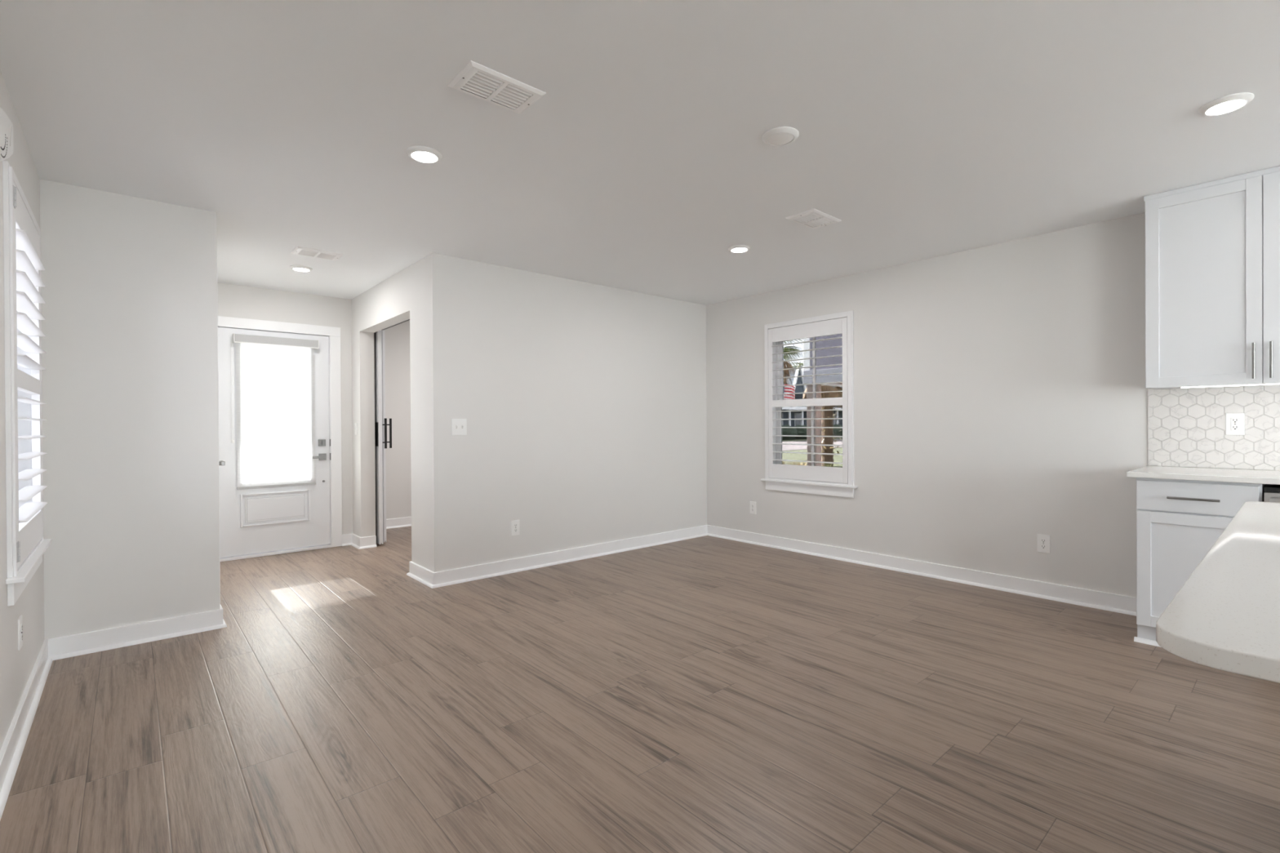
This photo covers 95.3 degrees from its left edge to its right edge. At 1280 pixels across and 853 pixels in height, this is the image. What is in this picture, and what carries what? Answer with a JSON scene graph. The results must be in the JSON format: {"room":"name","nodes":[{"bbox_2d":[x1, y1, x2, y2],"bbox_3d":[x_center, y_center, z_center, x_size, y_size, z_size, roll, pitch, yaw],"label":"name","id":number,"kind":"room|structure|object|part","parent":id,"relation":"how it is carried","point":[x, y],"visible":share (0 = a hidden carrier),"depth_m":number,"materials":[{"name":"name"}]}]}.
{"room":"empty living room","nodes":[
{"label":"empty living room","id":0,"kind":"room"},
{"bbox_2d":[0,69,44,750],"bbox_3d":[-0.154,-0.004,-0.442,0.150,2.501,9.139,-1,0,-41],"label":"wall","id":1,"kind":"structure","parent":0,"point":[16,666],"depth_m":2.18,"materials":[{"name":"white paint"}]},
{"bbox_2d":[0,106,13,161],"bbox_3d":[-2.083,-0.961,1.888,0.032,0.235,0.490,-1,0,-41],"label":"fire alarm","id":2,"kind":"object","parent":1,"relation":"attached to","point":[6,140],"visible":1,"depth_m":1.94,"materials":[{"name":"white plastic"}]},
{"bbox_2d":[17,614,22,650],"bbox_3d":[-2.439,0.812,2.296,0.010,0.122,0.074,-1,0,-41],"label":"wall outlet","id":3,"kind":"object","parent":1,"relation":"attached to","point":[20,620],"visible":1,"depth_m":2.27,"materials":[{"name":"white plastic"}]},
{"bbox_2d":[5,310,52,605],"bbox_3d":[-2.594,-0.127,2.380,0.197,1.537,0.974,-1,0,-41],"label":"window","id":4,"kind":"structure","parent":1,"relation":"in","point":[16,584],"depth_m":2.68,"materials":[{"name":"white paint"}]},
{"bbox_2d":[2,160,47,577],"bbox_3d":[-2.550,-0.202,2.418,0.073,1.484,0.912,-1,0,-41],"label":"plantation shutter","id":5,"kind":"object","parent":4,"relation":"attached to","point":[23,265],"visible":0.99,"depth_m":2.25,"materials":[{"name":"white paint"}]},
{"bbox_3d":[-2.550,-0.186,2.419,0.028,1.414,0.815,-1,0,-41],"label":"shutter panel","id":6,"kind":"part","parent":5,"relation":"part of","materials":[{"name":"white paint"}]},
{"bbox_3d":[-2.534,0.548,2.432,0.047,0.017,0.974,-1,0,-41],"label":"sill","id":7,"kind":"part","parent":4,"relation":"part of","materials":[{"name":"white paint"}]},
{"bbox_2d":[0,603,226,820],"bbox_3d":[0.185,1.129,-0.128,0.757,0.106,9.147,-1,0,-41],"label":"baseboard","id":8,"kind":"structure","parent":1,"relation":"attached to","point":[11,750],"depth_m":3.00,"materials":[{"name":"white paint"}]},
{"bbox_2d":[40,178,219,639],"bbox_3d":[-2.795,-0.005,3.240,0.726,2.500,0.120,-1,0,-41],"label":"wall","id":9,"kind":"structure","parent":0,"point":[130,344],"depth_m":3.17,"materials":[{"name":"white paint"}]},
{"bbox_2d":[217,282,353,534],"bbox_3d":[-3.439,-0.010,5.404,1.397,2.501,0.140,-1,0,-41],"label":"wall","id":10,"kind":"structure","parent":0,"point":[233,300],"depth_m":5.62,"materials":[{"name":"white paint"}]},
{"bbox_2d":[217,315,342,561],"bbox_3d":[-3.389,0.106,5.408,1.110,2.146,0.200,-1,0,-41],"label":"door","id":11,"kind":"structure","parent":10,"relation":"in","point":[255,522],"depth_m":5.43,"materials":[{"name":"white paint"}]},
{"bbox_2d":[231,333,319,489],"bbox_3d":[-3.336,-0.132,5.360,0.691,1.378,0.070,-1,0,-41],"label":"roller shade","id":12,"kind":"object","parent":11,"relation":"attached to","point":[275,376],"visible":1,"depth_m":5.35,"materials":[{"name":"white fabric"}]},
{"bbox_3d":[-3.591,-0.299,5.139,0.020,0.890,0.012,-1,0,-41],"label":"pull chain","id":13,"kind":"part","parent":12,"relation":"part of","materials":[{"name":"white plastic"}]},
{"bbox_3d":[-3.355,0.751,5.379,0.554,0.296,0.020,-1,0,-41],"label":"panel","id":14,"kind":"part","parent":11,"relation":"part of","materials":[{"name":"white paint"}]},
{"bbox_3d":[-3.068,0.293,5.567,0.115,0.022,0.016,-1,0,-41],"label":"lever","id":15,"kind":"part","parent":11,"relation":"part of","materials":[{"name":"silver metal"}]},
{"bbox_2d":[383,320,411,519],"bbox_3d":[-2.212,-0.027,7.400,2.813,2.500,0.150,-1,0,-41],"label":"wall","id":16,"kind":"structure","parent":0,"point":[397,361],"depth_m":6.78,"materials":[{"name":"white paint"}]},
{"bbox_2d":[386,516,411,528],"bbox_3d":[-1.290,1.110,6.359,2.813,0.106,2.630,-1,0,-41],"label":"baseboard","id":17,"kind":"structure","parent":16,"relation":"attached to","point":[401,522],"depth_m":6.77,"materials":[{"name":"white paint"}]},
{"bbox_3d":[-1.289,1.153,6.359,2.785,0.019,2.602,-1,0,-41],"label":"shoe molding","id":18,"kind":"part","parent":17,"relation":"part of","materials":[{"name":"white paint"}]},
{"bbox_2d":[351,253,452,572],"bbox_3d":[-2.414,-0.016,5.395,0.133,2.501,2.900,-1,0,-41],"label":"wall","id":19,"kind":"structure","parent":0,"point":[419,293],"depth_m":4.46,"materials":[{"name":"white paint"}]},
{"bbox_2d":[354,422,357,435],"bbox_3d":[-2.783,0.024,5.710,0.011,0.116,0.070,-1,0,-41],"label":"light switch","id":20,"kind":"object","parent":19,"relation":"attached to","point":[355,424],"visible":1,"depth_m":5.69,"materials":[{"name":"white plastic"}]},
{"bbox_2d":[342,533,377,549],"bbox_3d":[-2.753,1.121,5.713,0.353,0.106,0.166,0,0,33],"label":"baseboard","id":21,"kind":"structure","parent":19,"relation":"attached to","point":[358,542],"depth_m":5.68,"materials":[{"name":"white paint"}]},
{"bbox_3d":[-2.748,1.164,5.708,0.340,0.019,0.162,0,0,33],"label":"shoe molding","id":22,"kind":"part","parent":21,"relation":"part of","materials":[{"name":"white paint"}]},
{"bbox_2d":[373,332,376,535],"bbox_3d":[-2.630,0.083,5.764,0.027,2.180,0.020,-1,0,-41],"label":"trim","id":23,"kind":"structure","parent":19,"relation":"attached to","point":[374,332],"depth_m":5.76,"materials":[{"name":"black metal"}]},
{"bbox_2d":[374,329,386,544],"bbox_3d":[-2.770,0.098,6.001,0.093,2.110,0.740,-1,0,-41],"label":"door","id":24,"kind":"structure","parent":19,"relation":"in","point":[378,340],"depth_m":5.72,"materials":[{"name":"white paint"}]},
{"bbox_3d":[-2.581,0.076,5.723,0.011,0.234,0.048,-1,0,-41],"label":"flush pull","id":25,"kind":"part","parent":24,"relation":"part of","materials":[{"name":"black metal"}]},
{"bbox_3d":[-2.526,0.068,5.756,0.049,0.298,0.018,-1,0,-41],"label":"bar handle","id":26,"kind":"part","parent":24,"relation":"part of","materials":[{"name":"black metal"}]},
{"bbox_2d":[381,329,391,542],"bbox_3d":[-2.762,0.097,6.103,0.089,2.110,0.740,-1,0,-41],"label":"door","id":27,"kind":"structure","parent":19,"relation":"in","point":[383,335],"depth_m":5.80,"materials":[{"name":"white paint"}]},
{"bbox_3d":[-2.527,0.068,5.852,0.066,0.298,0.018,-1,0,-41],"label":"bar handle","id":28,"kind":"part","parent":27,"relation":"part of","materials":[{"name":"black metal"}]},
{"bbox_2d":[381,319,409,330],"bbox_3d":[-2.340,-0.995,5.494,0.123,0.055,2.250,-1,0,-41],"label":"trim","id":29,"kind":"structure","parent":19,"relation":"attached to","point":[408,319],"depth_m":5.53,"materials":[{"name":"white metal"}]},
{"bbox_2d":[449,256,706,568],"bbox_3d":[-0.390,-0.028,5.320,2.813,2.500,0.120,-1,0,-41],"label":"wall","id":30,"kind":"structure","parent":0,"point":[583,404],"depth_m":5.04,"materials":[{"name":"white paint"}]},
{"bbox_2d":[451,418,466,435],"bbox_3d":[-1.356,0.003,4.383,0.117,0.125,0.020,-1,0,-41],"label":"light switch","id":31,"kind":"object","parent":30,"relation":"attached to","point":[459,426],"visible":1,"depth_m":4.38,"materials":[{"name":"white plastic"}]},
{"bbox_2d":[511,520,519,535],"bbox_3d":[-1.003,0.816,4.698,0.074,0.122,0.010,-1,0,-41],"label":"wall outlet","id":32,"kind":"object","parent":30,"relation":"attached to","point":[515,531],"visible":1,"depth_m":4.69,"materials":[{"name":"white plastic"}]},
{"bbox_2d":[0,526,1279,852],"bbox_3d":[0.911,1.198,2.225,4.949,0.060,11.750,-1,0,-41],"label":"floor","id":33,"kind":"structure","parent":0,"point":[707,694],"depth_m":2.30,"materials":[{"name":"brown wood"}]},
{"bbox_2d":[1133,477,1265,647],"bbox_3d":[2.984,0.709,3.108,0.654,0.886,0.473,-1,0,-41],"label":"base cabinet","id":34,"kind":"object","parent":33,"relation":"on","point":[1179,522],"visible":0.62,"depth_m":2.98,"materials":[{"name":"white paint"}]},
{"bbox_3d":[2.813,1.142,2.958,0.017,0.022,0.473,-1,0,-41],"label":"shoe molding","id":35,"kind":"part","parent":34,"relation":"part of","materials":[{"name":"white paint"}]},
{"bbox_3d":[2.776,0.743,2.919,0.019,0.602,0.443,-1,0,-41],"label":"door","id":36,"kind":"part","parent":34,"relation":"part of","materials":[{"name":"white paint"}]},
{"bbox_3d":[2.751,0.361,2.901,0.036,0.012,0.192,-1,0,-41],"label":"handle","id":37,"kind":"part","parent":34,"relation":"part of","materials":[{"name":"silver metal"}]},
{"bbox_3d":[2.774,0.358,2.917,0.019,0.152,0.443,-1,0,-41],"label":"drawer","id":38,"kind":"part","parent":34,"relation":"part of","materials":[{"name":"white paint"}]},
{"bbox_2d":[1263,484,1279,502],"bbox_3d":[3.335,0.719,2.697,0.655,0.866,0.600,-1,0,-41],"label":"dishwasher","id":39,"kind":"object","parent":33,"relation":"on","point":[1271,491],"visible":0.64,"depth_m":2.73,"materials":[{"name":"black metal"}]},
{"bbox_3d":[3.136,0.676,2.523,0.041,0.735,0.594,-1,0,-41],"label":"door","id":40,"kind":"part","parent":39,"relation":"part of","materials":[{"name":"silver metal"}]},
{"bbox_3d":[3.093,0.343,2.505,0.044,0.026,0.530,-1,0,-41],"label":"handle","id":41,"kind":"part","parent":39,"relation":"part of","materials":[{"name":"silver metal"}]},
{"bbox_3d":[4.091,0.708,1.872,0.618,0.886,1.629,-1,0,-41],"label":"base cabinet","id":42,"kind":"object","parent":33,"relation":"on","visible":0},
{"bbox_2d":[1126,465,1279,484],"bbox_3d":[3.717,0.251,2.276,0.643,0.028,2.728,-1,0,-41],"label":"countertop","id":43,"kind":"structure","parent":42,"relation":"on","point":[1210,474],"depth_m":2.97,"materials":[{"name":"white stone"}]},
{"bbox_3d":[1.873,0.724,0.944,1.504,0.887,0.674,-1,0,-41],"label":"kitchen island","id":44,"kind":"object","parent":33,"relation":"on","visible":0},
{"bbox_2d":[1155,501,1279,683],"bbox_3d":[1.676,0.268,0.957,1.844,0.027,1.034,-1,0,-41],"label":"island countertop","id":45,"kind":"structure","parent":44,"relation":"on","point":[1225,616],"depth_m":0.85,"materials":[{"name":"white stone"}]},
{"bbox_2d":[0,0,1279,305],"bbox_3d":[0.880,-1.372,2.233,5.249,0.200,12.000,-1,0,-41],"label":"ceiling","id":46,"kind":"structure","parent":0,"point":[927,128],"depth_m":2.43,"materials":[{"name":"white paint"}]},
{"bbox_2d":[289,265,312,271],"bbox_3d":[-2.693,-1.252,4.636,0.157,0.019,0.157,-1,0,-41],"label":"recessed light","id":47,"kind":"object","parent":46,"relation":"in","point":[297,268],"visible":1,"depth_m":4.61,"materials":[{"name":"white plastic"}]},
{"bbox_2d":[290,246,343,260],"bbox_3d":[-2.352,-1.256,4.252,0.301,0.012,0.203,-1,0,-41],"label":"ceiling vent","id":48,"kind":"object","parent":46,"relation":"in","point":[300,251],"visible":1,"depth_m":4.23,"materials":[{"name":"white metal"}]},
{"bbox_3d":[-2.396,-1.256,4.212,0.102,0.011,0.142,-1,0,-41],"label":"blade panel","id":49,"kind":"part","parent":48,"relation":"part of","materials":[{"name":"white metal"}]},
{"bbox_3d":[-2.306,-1.257,4.291,0.102,0.011,0.142,-1,0,-41],"label":"blade panel","id":50,"kind":"part","parent":48,"relation":"part of","materials":[{"name":"white metal"}]},
{"bbox_2d":[406,145,442,163],"bbox_3d":[-0.998,-1.254,2.701,0.157,0.019,0.157,-1,0,-41],"label":"recessed light","id":51,"kind":"object","parent":46,"relation":"in","point":[425,154],"visible":1,"depth_m":2.67,"materials":[{"name":"white plastic"}]},
{"bbox_2d":[447,60,546,114],"bbox_3d":[-0.534,-1.258,2.184,0.301,0.012,0.196,-1,0,-41],"label":"ceiling vent","id":52,"kind":"object","parent":46,"relation":"in","point":[477,80],"visible":1,"depth_m":2.16,"materials":[{"name":"white metal"}]},
{"bbox_3d":[-0.579,-1.258,2.143,0.102,0.011,0.135,-1,0,-41],"label":"blade panel","id":53,"kind":"part","parent":52,"relation":"part of","materials":[{"name":"white metal"}]},
{"bbox_3d":[-0.488,-1.259,2.223,0.102,0.011,0.135,-1,0,-41],"label":"blade panel","id":54,"kind":"part","parent":52,"relation":"part of","materials":[{"name":"white metal"}]},
{"bbox_2d":[728,244,750,253],"bbox_3d":[0.712,-1.270,4.182,0.157,0.019,0.157,-1,0,-41],"label":"recessed light","id":55,"kind":"object","parent":46,"relation":"in","point":[736,248],"visible":1,"depth_m":4.15,"materials":[{"name":"white plastic"}]},
{"bbox_2d":[762,126,799,146],"bbox_3d":[0.614,-1.263,2.551,0.157,0.019,0.157,-1,0,-41],"label":"smoke detector","id":56,"kind":"object","parent":46,"relation":"in","point":[781,135],"visible":1,"depth_m":2.52,"materials":[{"name":"white plastic"}]},
{"bbox_2d":[786,208,841,229],"bbox_3d":[1.071,-1.274,3.596,0.308,0.012,0.199,-1,0,-41],"label":"ceiling vent","id":57,"kind":"object","parent":46,"relation":"in","point":[814,219],"visible":1,"depth_m":3.57,"materials":[{"name":"white metal"}]},
{"bbox_3d":[1.025,-1.274,3.554,0.106,0.011,0.138,-1,0,-41],"label":"blade panel","id":58,"kind":"part","parent":57,"relation":"part of","materials":[{"name":"white metal"}]},
{"bbox_3d":[1.118,-1.274,3.635,0.106,0.011,0.138,-1,0,-41],"label":"blade panel","id":59,"kind":"part","parent":57,"relation":"part of","materials":[{"name":"white metal"}]},
{"bbox_2d":[1198,92,1253,115],"bbox_3d":[2.323,-1.272,2.313,0.157,0.019,0.157,-1,0,-41],"label":"recessed light","id":60,"kind":"object","parent":46,"relation":"in","point":[1227,104],"visible":1,"depth_m":2.29,"materials":[{"name":"white plastic"}]},
{"bbox_2d":[706,212,1279,597],"bbox_3d":[2.773,-0.041,3.956,0.150,2.500,11.900,-1,0,-41],"label":"wall","id":61,"kind":"structure","parent":0,"point":[1001,393],"depth_m":4.23,"materials":[{"name":"white paint"}]},
{"bbox_2d":[750,501,755,514],"bbox_3d":[1.112,0.800,5.743,0.010,0.122,0.074,-1,0,-41],"label":"wall outlet","id":62,"kind":"object","parent":61,"relation":"attached to","point":[753,504],"visible":1,"depth_m":5.74,"materials":[{"name":"white plastic"}]},
{"bbox_2d":[406,524,1136,616],"bbox_3d":[0.621,1.108,4.053,2.977,0.106,4.096,-1,0,-41],"label":"baseboard","id":63,"kind":"structure","parent":61,"relation":"attached to","point":[1118,603],"depth_m":4.59,"materials":[{"name":"white paint"}]},
{"bbox_2d":[760,333,857,497],"bbox_3d":[1.551,-0.164,5.314,0.197,1.537,0.974,-1,0,-41],"label":"window","id":64,"kind":"structure","parent":61,"relation":"in","point":[841,491],"depth_m":5.36,"materials":[{"name":"white paint"},{"name":"clear glass"}]},
{"bbox_3d":[1.597,-0.225,5.354,0.075,1.415,0.810,-1,0,-41],"label":"frame","id":65,"kind":"part","parent":64,"relation":"part of","materials":[{"name":"white paint"}]},
{"bbox_3d":[1.583,0.105,5.343,0.025,0.690,0.746,-1,0,-41],"label":"sash","id":66,"kind":"part","parent":64,"relation":"part of","materials":[{"name":"white paint"}]},
{"bbox_3d":[1.602,-0.550,5.360,0.025,0.701,0.746,-1,0,-41],"label":"sash","id":67,"kind":"part","parent":64,"relation":"part of","materials":[{"name":"white paint"}]},
{"bbox_2d":[764,310,854,485],"bbox_3d":[1.506,-0.238,5.275,0.073,1.484,0.912,-1,0,-41],"label":"plantation shutter","id":68,"kind":"object","parent":64,"relation":"attached to","point":[845,475],"visible":1,"depth_m":5.19,"materials":[{"name":"white paint"}]},
{"bbox_3d":[1.498,0.513,5.268,0.047,0.017,0.974,-1,0,-41],"label":"sill","id":69,"kind":"part","parent":64,"relation":"part of","materials":[{"name":"white paint"}]},
{"bbox_3d":[1.583,0.105,5.342,0.003,0.626,0.682,-1,0,-41],"label":"pane","id":70,"kind":"part","parent":64,"relation":"part of","materials":[{"name":"clear glass"}]},
{"bbox_3d":[1.602,-0.550,5.359,0.003,0.637,0.682,-1,0,-41],"label":"pane","id":71,"kind":"part","parent":64,"relation":"part of","materials":[{"name":"clear glass"}]},
{"bbox_2d":[1036,533,1050,553],"bbox_3d":[2.711,0.787,3.917,0.010,0.122,0.074,-1,0,-41],"label":"wall outlet","id":72,"kind":"object","parent":61,"relation":"attached to","point":[1043,540],"visible":1,"depth_m":3.91,"materials":[{"name":"white plastic"}]},
{"bbox_2d":[1040,537,1046,543],"bbox_3d":[2.708,0.767,3.915,0.003,0.033,0.033,-1,0,-41],"label":"socket","id":73,"kind":"object","parent":72,"relation":"attached to","point":[1043,540],"depth_m":3.91,"materials":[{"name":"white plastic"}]},
{"bbox_2d":[1040,544,1046,549],"bbox_3d":[2.708,0.806,3.915,0.003,0.033,0.033,-1,0,-41],"label":"socket","id":74,"kind":"object","parent":72,"relation":"attached to","point":[1042,546],"depth_m":3.91,"materials":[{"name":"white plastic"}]},
{"bbox_2d":[1143,165,1279,389],"bbox_3d":[3.228,-0.752,3.019,0.384,1.073,0.906,-1,0,-41],"label":"upper cabinet","id":75,"kind":"object","parent":61,"relation":"attached to","point":[1212,248],"visible":0.99,"depth_m":3.05,"materials":[{"name":"white paint"}]},
{"bbox_3d":[3.244,-1.275,3.033,0.334,0.027,0.906,-1,0,-41],"label":"trim","id":76,"kind":"part","parent":75,"relation":"part of","materials":[{"name":"white paint"}]},
{"bbox_2d":[1180,382,1279,388],"bbox_3d":[3.279,-0.216,2.814,0.032,0.012,0.995,-1,0,-41],"label":"light","id":77,"kind":"object","parent":75,"relation":"attached to","point":[1278,383],"visible":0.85,"depth_m":3.03,"materials":[{"name":"white plastic"}]},
{"bbox_3d":[3.081,-0.330,2.927,0.036,0.180,0.012,-1,0,-41],"label":"handle","id":78,"kind":"part","parent":75,"relation":"part of","materials":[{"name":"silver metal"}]},
{"bbox_3d":[3.267,-0.735,2.752,0.019,1.042,0.446,-1,0,-41],"label":"door","id":79,"kind":"part","parent":75,"relation":"part of","materials":[{"name":"white paint"}]},
{"bbox_3d":[3.120,-0.330,2.882,0.036,0.180,0.012,-1,0,-41],"label":"handle","id":80,"kind":"part","parent":75,"relation":"part of","materials":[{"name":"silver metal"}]},
{"bbox_2d":[1147,385,1279,470],"bbox_3d":[3.626,0.006,2.861,0.009,0.456,1.728,-1,0,-41],"label":"backsplash","id":81,"kind":"structure","parent":61,"relation":"attached to","point":[1186,427],"depth_m":3.30,"materials":[{"name":"tile"}]},
{"bbox_2d":[1225,413,1244,435],"bbox_3d":[3.295,-0.014,3.229,0.010,0.122,0.074,-1,0,-41],"label":"wall outlet","id":82,"kind":"object","parent":81,"relation":"attached to","point":[1234,422],"visible":1,"depth_m":3.23,"materials":[{"name":"white plastic"}]},
{"bbox_2d":[1231,417,1239,423],"bbox_3d":[3.292,-0.033,3.227,0.003,0.033,0.033,-1,0,-41],"label":"socket","id":83,"kind":"object","parent":82,"relation":"attached to","point":[1233,420],"depth_m":3.23,"materials":[{"name":"white plastic"}]},
{"bbox_2d":[1231,424,1239,430],"bbox_3d":[3.293,0.006,3.227,0.003,0.033,0.033,-1,0,-41],"label":"socket","id":84,"kind":"object","parent":82,"relation":"attached to","point":[1233,427],"depth_m":3.23,"materials":[{"name":"white plastic"}]},
{"bbox_3d":[-3.240,-0.006,4.208,0.120,2.501,1.923,-1,0,-41],"label":"wall","id":85,"kind":"structure","parent":0,"visible":0},
{"bbox_2d":[217,295,225,603],"bbox_3d":[-2.887,0.130,3.851,0.177,2.106,0.882,-1,0,-41],"label":"door","id":86,"kind":"structure","parent":85,"relation":"in","point":[220,462],"depth_m":3.55,"materials":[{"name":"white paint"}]},
{"bbox_3d":[-2.859,0.129,3.876,0.015,2.106,0.882,-1,0,-41],"label":"casing","id":87,"kind":"part","parent":86,"relation":"part of","materials":[{"name":"white paint"}]},
{"bbox_3d":[-2.660,0.233,3.712,0.020,0.026,0.117,-1,0,-41],"label":"lever","id":88,"kind":"part","parent":86,"relation":"part of","materials":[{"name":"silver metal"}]}
]}

